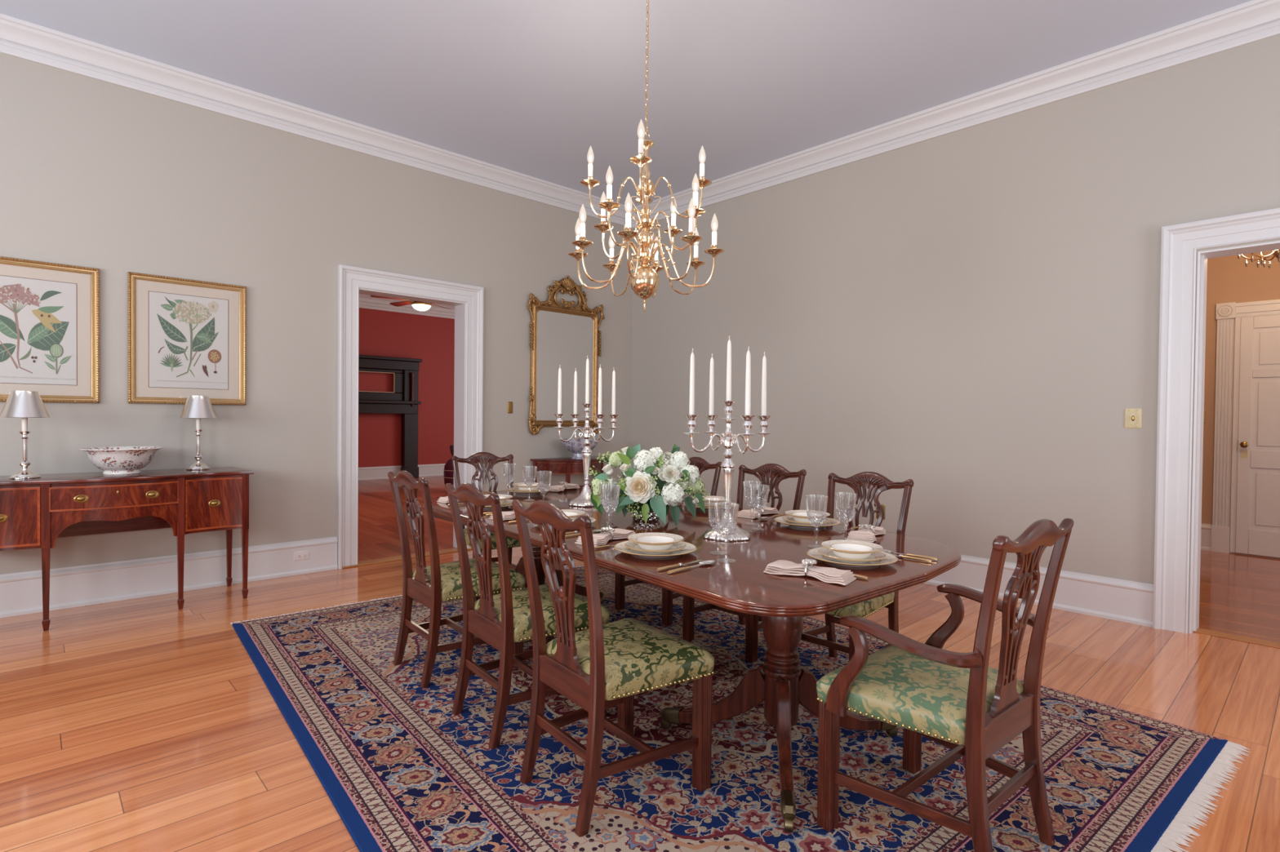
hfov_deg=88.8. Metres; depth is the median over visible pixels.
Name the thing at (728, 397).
taper candle
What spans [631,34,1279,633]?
wall
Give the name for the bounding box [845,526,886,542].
napkin
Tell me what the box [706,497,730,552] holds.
goblet
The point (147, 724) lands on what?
floor
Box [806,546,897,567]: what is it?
dinner plate
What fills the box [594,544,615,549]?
fork
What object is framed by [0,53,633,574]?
wall
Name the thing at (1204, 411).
light switch
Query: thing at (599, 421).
candle cup
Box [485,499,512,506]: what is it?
salad plate
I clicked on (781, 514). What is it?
soup spoon
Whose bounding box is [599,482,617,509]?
bowl
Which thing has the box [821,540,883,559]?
soup bowl
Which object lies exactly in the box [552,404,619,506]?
candelabrum
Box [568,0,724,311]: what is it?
chandelier
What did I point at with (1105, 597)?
baseboard
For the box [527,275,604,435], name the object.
gilt mirror
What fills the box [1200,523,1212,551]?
baseboard
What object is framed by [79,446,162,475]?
porcelain bowl
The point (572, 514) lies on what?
soup bowl
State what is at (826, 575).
napkin
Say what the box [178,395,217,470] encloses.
lamp
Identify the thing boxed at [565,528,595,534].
table knife
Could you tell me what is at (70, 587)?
baseboard
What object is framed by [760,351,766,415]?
taper candle
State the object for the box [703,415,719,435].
candle cup
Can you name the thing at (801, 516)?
soup bowl
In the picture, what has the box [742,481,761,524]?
goblet
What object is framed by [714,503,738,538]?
bowl
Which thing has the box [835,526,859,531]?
fork
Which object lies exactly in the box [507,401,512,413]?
light switch
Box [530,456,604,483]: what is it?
table
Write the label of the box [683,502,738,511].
dinner plate
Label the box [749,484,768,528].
goblet
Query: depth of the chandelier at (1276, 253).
5.10 m
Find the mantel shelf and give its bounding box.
[358,400,421,413]
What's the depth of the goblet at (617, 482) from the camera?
3.25 m
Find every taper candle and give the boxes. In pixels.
[557,364,561,413]
[573,368,577,414]
[585,355,589,404]
[597,364,601,414]
[611,368,615,414]
[688,348,694,414]
[708,353,714,415]
[725,335,731,400]
[745,346,751,415]
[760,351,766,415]
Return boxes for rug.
[230,565,1250,851]
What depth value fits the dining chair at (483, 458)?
4.81 m
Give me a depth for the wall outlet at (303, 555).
5.27 m
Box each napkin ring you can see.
[558,481,567,489]
[600,527,614,541]
[751,504,764,515]
[801,559,817,577]
[857,524,875,533]
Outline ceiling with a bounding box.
[0,0,1251,207]
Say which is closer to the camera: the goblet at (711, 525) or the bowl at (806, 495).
the goblet at (711, 525)
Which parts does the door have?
knob, keyhole plate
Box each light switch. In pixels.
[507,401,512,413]
[1124,408,1142,428]
[1203,411,1205,423]
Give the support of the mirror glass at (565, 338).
attached to the gilt mirror at (565, 335)
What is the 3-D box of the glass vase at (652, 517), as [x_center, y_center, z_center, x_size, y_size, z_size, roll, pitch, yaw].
[0.032,0.446,3.455,0.160,0.106,0.160,0,1,-43]
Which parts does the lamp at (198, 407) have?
lamp shade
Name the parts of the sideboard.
door pull, door, leg, drawer pull, drawer, drawer pull, leg, door, door pull, leg, leg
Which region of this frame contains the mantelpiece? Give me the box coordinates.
[358,354,422,478]
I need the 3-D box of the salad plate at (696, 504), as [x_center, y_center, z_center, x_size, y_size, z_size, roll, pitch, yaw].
[0.425,0.473,3.920,0.247,0.026,0.247,0,1,-43]
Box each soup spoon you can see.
[564,529,601,537]
[666,560,715,573]
[758,513,786,519]
[880,549,937,560]
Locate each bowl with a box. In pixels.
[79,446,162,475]
[483,494,512,503]
[502,463,515,483]
[511,482,544,489]
[522,466,537,487]
[560,439,597,459]
[560,509,586,519]
[591,529,601,532]
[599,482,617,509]
[626,533,684,551]
[691,560,715,568]
[693,495,724,505]
[706,497,730,532]
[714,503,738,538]
[742,481,761,507]
[749,484,768,512]
[758,515,773,519]
[784,510,830,522]
[804,494,828,527]
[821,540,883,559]
[880,549,906,555]
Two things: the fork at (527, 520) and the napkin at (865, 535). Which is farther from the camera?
the fork at (527, 520)
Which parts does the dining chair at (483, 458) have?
leg, crest rail, seat, nailhead trim, leg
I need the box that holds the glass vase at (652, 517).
[631,511,659,522]
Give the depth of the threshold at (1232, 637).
3.93 m
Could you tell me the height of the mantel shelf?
0.260 m
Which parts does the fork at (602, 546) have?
handle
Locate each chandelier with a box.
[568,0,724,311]
[1237,249,1279,267]
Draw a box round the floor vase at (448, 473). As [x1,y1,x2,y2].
[443,444,453,487]
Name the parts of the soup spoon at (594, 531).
handle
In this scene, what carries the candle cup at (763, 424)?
on the candelabrum at (727, 466)
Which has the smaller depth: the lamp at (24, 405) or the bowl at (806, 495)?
the bowl at (806, 495)
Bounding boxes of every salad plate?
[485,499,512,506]
[510,486,546,492]
[624,541,686,554]
[694,501,731,507]
[782,515,832,525]
[817,547,885,563]
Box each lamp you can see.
[0,391,49,479]
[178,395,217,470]
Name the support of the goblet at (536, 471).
on the dining table at (740, 584)
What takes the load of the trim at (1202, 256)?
attached to the wall at (971, 316)
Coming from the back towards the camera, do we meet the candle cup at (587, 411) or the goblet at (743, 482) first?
the candle cup at (587, 411)
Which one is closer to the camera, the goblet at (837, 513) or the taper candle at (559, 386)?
the goblet at (837, 513)
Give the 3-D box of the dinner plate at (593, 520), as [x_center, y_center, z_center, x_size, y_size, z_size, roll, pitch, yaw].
[-0.385,0.483,3.271,0.332,0.028,0.332,0,1,-43]
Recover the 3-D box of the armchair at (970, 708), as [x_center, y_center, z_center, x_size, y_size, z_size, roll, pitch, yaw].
[0.951,0.762,2.044,0.667,1.012,0.563,0,1,-40]
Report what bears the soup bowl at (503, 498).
on the salad plate at (507, 501)
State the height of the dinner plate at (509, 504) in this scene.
0.028 m
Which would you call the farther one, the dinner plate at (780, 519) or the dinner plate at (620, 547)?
the dinner plate at (780, 519)
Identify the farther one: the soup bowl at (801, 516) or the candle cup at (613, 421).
the candle cup at (613, 421)
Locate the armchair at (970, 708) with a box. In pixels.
[816,518,1074,851]
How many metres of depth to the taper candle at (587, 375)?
4.02 m
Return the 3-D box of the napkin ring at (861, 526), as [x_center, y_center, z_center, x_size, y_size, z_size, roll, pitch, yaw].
[1.057,0.487,3.047,0.060,0.063,0.064,0,1,-17]
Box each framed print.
[0,256,99,403]
[127,271,246,405]
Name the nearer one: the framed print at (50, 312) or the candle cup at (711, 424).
the candle cup at (711, 424)
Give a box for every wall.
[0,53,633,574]
[358,307,454,467]
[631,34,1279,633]
[1201,250,1279,559]
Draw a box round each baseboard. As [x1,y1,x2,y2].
[0,536,337,617]
[358,463,445,480]
[923,555,1153,627]
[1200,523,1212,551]
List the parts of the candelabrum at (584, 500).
arm, arm, stem, arm, arm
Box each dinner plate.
[483,499,512,509]
[504,487,551,494]
[529,516,595,524]
[613,540,697,558]
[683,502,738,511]
[773,515,840,528]
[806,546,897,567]
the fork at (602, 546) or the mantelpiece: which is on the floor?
the mantelpiece
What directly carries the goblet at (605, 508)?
on the dining table at (740, 584)
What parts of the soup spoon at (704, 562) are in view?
handle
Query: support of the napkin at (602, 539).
on the dining table at (740, 584)
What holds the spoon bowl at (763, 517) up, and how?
on the soup spoon at (781, 514)
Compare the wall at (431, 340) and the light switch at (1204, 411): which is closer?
the light switch at (1204, 411)
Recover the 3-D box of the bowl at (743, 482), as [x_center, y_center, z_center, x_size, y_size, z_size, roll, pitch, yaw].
[0.578,0.354,3.369,0.095,0.132,0.093,0,1,-43]
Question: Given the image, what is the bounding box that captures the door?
[1230,313,1279,558]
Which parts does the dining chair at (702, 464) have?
leg, leg, crest rail, leg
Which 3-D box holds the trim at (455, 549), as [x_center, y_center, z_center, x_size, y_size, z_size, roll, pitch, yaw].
[-2.073,1.185,5.948,1.297,0.012,0.135,0,1,-43]
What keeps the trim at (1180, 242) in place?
attached to the wall at (971, 316)
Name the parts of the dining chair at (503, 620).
leg, crest rail, seat rail, leg, seat, leg, nailhead trim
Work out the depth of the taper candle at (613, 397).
4.11 m
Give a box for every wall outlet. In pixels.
[293,550,309,560]
[875,504,884,519]
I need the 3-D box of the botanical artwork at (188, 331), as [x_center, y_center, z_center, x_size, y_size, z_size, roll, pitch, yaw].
[-3.264,-0.609,4.740,0.476,0.667,0.005,0,1,-43]
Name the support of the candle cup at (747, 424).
on the candelabrum at (727, 466)
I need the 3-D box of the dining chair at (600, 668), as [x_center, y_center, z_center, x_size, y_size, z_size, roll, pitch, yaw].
[-0.103,0.747,2.296,0.562,1.012,0.506,0,1,-38]
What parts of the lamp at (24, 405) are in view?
lamp shade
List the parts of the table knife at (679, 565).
handle, blade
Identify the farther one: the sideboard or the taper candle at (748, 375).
the sideboard
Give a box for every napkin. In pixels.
[436,496,458,503]
[488,511,515,520]
[546,483,580,492]
[574,528,635,546]
[734,506,778,519]
[763,560,856,586]
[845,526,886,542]
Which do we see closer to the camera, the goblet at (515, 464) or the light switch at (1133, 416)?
the light switch at (1133, 416)
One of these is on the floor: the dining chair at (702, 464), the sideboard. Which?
the sideboard
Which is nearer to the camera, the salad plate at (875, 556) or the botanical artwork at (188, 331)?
the salad plate at (875, 556)
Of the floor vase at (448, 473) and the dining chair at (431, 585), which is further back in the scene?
the floor vase at (448, 473)
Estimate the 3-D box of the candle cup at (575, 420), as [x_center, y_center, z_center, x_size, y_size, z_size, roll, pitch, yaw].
[-0.415,-0.025,4.192,0.078,0.101,0.078,0,1,-29]
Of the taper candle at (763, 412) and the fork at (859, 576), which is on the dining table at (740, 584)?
the fork at (859, 576)
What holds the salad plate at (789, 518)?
on the dinner plate at (780, 519)
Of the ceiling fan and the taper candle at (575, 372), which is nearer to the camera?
the taper candle at (575, 372)
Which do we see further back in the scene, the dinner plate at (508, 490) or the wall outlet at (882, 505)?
the wall outlet at (882, 505)
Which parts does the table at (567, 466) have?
leg, leg, leg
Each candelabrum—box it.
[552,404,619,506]
[683,400,772,542]
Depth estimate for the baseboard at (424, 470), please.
13.11 m
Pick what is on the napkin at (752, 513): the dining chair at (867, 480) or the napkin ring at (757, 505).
the napkin ring at (757, 505)
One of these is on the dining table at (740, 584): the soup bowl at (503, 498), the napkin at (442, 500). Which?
the napkin at (442, 500)
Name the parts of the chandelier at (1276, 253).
arm, arm, arm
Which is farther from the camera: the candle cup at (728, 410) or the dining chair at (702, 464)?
the dining chair at (702, 464)
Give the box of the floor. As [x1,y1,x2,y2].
[0,475,1279,851]
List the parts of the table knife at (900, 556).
handle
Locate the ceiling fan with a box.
[370,295,451,311]
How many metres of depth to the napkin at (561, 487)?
4.81 m
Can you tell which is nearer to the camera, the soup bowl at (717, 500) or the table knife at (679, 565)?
the table knife at (679, 565)
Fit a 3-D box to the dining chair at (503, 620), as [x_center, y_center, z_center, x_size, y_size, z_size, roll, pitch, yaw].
[-0.492,0.736,2.816,0.562,1.012,0.506,0,1,-38]
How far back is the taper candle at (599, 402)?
3.86 m
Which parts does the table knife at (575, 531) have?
handle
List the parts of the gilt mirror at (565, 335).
frame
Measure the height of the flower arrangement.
0.405 m
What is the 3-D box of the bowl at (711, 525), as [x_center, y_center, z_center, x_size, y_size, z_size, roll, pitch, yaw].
[0.318,0.362,2.638,0.095,0.132,0.093,0,1,-43]
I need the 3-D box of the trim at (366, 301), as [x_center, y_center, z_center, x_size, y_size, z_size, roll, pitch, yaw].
[-5.204,-2.471,12.706,9.000,0.360,0.260,0,1,-43]
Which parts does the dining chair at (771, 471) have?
leg, leg, leg, crest rail, leg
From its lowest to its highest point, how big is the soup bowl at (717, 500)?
0.044 m
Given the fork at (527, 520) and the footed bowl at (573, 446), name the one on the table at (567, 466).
the footed bowl at (573, 446)
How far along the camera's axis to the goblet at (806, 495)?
2.79 m
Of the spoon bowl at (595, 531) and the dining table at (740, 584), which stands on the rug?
the dining table at (740, 584)
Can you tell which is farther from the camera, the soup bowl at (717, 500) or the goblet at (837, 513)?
the soup bowl at (717, 500)
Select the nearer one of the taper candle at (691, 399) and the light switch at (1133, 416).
the taper candle at (691, 399)
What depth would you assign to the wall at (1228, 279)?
6.56 m
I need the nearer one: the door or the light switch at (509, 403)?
the door
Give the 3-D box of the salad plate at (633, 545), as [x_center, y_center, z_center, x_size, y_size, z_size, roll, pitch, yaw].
[0.062,0.488,2.623,0.247,0.026,0.247,0,1,-43]
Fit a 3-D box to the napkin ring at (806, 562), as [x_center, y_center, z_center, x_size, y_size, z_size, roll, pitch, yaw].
[0.584,0.494,2.272,0.062,0.063,0.061,0,1,-10]
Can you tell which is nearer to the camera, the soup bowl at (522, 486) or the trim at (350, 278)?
the soup bowl at (522, 486)
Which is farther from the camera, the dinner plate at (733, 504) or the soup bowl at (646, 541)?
the dinner plate at (733, 504)
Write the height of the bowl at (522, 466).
0.132 m
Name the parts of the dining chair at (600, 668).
leg, crest rail, seat rail, leg, leg, seat, nailhead trim, leg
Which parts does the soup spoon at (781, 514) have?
handle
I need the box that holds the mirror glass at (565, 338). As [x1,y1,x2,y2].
[536,310,593,420]
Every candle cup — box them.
[552,413,565,431]
[570,414,580,430]
[581,404,592,417]
[593,414,606,431]
[607,414,619,431]
[683,414,700,437]
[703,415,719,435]
[720,400,736,420]
[738,415,755,439]
[755,415,772,437]
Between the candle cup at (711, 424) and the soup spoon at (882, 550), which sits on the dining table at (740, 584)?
the soup spoon at (882, 550)
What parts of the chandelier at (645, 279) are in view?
bulb, bulb, bulb, bulb, arm, bulb, arm, bulb, arm, arm, arm, arm, bulb, arm, bulb, arm, chain, bulb, arm, arm, arm, arm, bulb, arm, arm, bulb, bulb, bulb, bulb, bulb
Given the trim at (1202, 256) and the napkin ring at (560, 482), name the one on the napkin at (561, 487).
the napkin ring at (560, 482)
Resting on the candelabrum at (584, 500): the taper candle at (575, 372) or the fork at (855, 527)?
the taper candle at (575, 372)
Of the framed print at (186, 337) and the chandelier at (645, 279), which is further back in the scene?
the framed print at (186, 337)
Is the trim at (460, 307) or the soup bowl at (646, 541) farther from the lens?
the trim at (460, 307)
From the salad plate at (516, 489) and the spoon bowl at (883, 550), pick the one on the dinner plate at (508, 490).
the salad plate at (516, 489)
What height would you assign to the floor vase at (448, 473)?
0.780 m
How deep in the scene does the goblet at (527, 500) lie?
4.22 m
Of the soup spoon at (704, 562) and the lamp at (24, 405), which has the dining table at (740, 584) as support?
the soup spoon at (704, 562)
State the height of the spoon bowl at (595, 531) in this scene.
0.008 m
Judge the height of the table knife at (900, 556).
0.014 m
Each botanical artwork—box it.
[0,275,78,385]
[149,291,227,389]
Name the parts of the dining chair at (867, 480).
leg, leg, seat, nailhead trim, crest rail, leg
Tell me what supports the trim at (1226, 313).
attached to the wall at (1228, 279)
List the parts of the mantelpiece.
trim, overmantel frame, cornice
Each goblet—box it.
[502,463,515,496]
[522,466,537,501]
[536,471,551,493]
[599,482,617,526]
[600,485,620,517]
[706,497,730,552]
[714,503,738,560]
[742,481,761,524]
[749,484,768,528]
[804,494,828,546]
[834,493,857,523]
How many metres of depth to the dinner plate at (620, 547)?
2.58 m
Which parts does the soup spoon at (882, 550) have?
handle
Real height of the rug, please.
0.012 m
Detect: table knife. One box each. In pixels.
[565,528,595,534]
[656,560,702,571]
[893,554,932,562]
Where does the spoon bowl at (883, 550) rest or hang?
on the soup spoon at (882, 550)
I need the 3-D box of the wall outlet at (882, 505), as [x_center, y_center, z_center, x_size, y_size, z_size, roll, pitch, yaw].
[2.013,0.718,5.470,0.008,0.125,0.076,0,1,-43]
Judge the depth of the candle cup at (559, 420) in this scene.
3.93 m
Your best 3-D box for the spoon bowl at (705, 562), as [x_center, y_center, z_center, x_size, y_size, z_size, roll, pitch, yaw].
[0.230,0.511,2.413,0.045,0.008,0.143,1,1,44]
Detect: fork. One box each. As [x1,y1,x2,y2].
[507,519,529,523]
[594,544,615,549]
[814,565,868,579]
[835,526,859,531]
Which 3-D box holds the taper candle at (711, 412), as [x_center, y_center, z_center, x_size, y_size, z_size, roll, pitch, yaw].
[0.346,-0.197,3.153,0.024,0.304,0.024,0,1,-10]
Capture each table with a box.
[422,485,961,832]
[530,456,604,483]
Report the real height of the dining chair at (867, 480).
1.012 m
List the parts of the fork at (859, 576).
handle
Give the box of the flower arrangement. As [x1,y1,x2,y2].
[588,444,710,525]
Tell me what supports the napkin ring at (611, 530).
on the napkin at (602, 539)
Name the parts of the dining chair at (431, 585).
leg, crest rail, seat rail, leg, seat, leg, nailhead trim, leg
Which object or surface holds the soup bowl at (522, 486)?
on the salad plate at (516, 489)
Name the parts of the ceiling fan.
blade, blade, motor, lamp shade, blade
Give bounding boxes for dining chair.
[387,470,525,688]
[444,483,609,749]
[451,452,520,569]
[511,499,714,837]
[614,457,721,626]
[682,463,806,662]
[800,471,914,661]
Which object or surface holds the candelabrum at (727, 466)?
on the dining table at (740, 584)
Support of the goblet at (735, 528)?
on the dining table at (740, 584)
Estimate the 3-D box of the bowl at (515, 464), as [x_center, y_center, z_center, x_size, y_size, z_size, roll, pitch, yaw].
[-0.889,0.323,4.432,0.095,0.132,0.093,0,1,-43]
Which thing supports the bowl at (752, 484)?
on the goblet at (752, 484)
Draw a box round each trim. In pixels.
[0,0,1279,228]
[337,264,484,569]
[342,547,471,568]
[359,288,466,547]
[359,293,454,319]
[1152,208,1279,634]
[1189,240,1279,634]
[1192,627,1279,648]
[1211,299,1279,553]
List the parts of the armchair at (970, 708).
leg, nailhead trim, armrest, leg, seat, leg, armrest, seat rail, crest rail, leg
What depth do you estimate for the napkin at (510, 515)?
3.43 m
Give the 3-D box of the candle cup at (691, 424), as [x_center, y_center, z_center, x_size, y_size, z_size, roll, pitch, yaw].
[0.231,0.000,2.924,0.078,0.101,0.078,0,1,-19]
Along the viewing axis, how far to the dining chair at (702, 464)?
4.35 m
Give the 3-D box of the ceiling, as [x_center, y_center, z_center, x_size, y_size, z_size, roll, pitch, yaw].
[-0.086,-2.491,1.999,7.822,0.100,8.322,0,1,-43]
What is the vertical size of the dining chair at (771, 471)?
1.012 m
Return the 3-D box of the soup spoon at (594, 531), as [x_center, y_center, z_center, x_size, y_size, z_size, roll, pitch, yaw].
[-0.258,0.496,3.018,0.045,0.010,0.260,1,1,44]
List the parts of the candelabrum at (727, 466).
arm, arm, stem, arm, arm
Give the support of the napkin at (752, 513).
on the dining table at (740, 584)
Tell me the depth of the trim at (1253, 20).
4.82 m
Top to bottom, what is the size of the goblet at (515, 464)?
0.218 m
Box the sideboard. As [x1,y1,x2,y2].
[0,466,253,631]

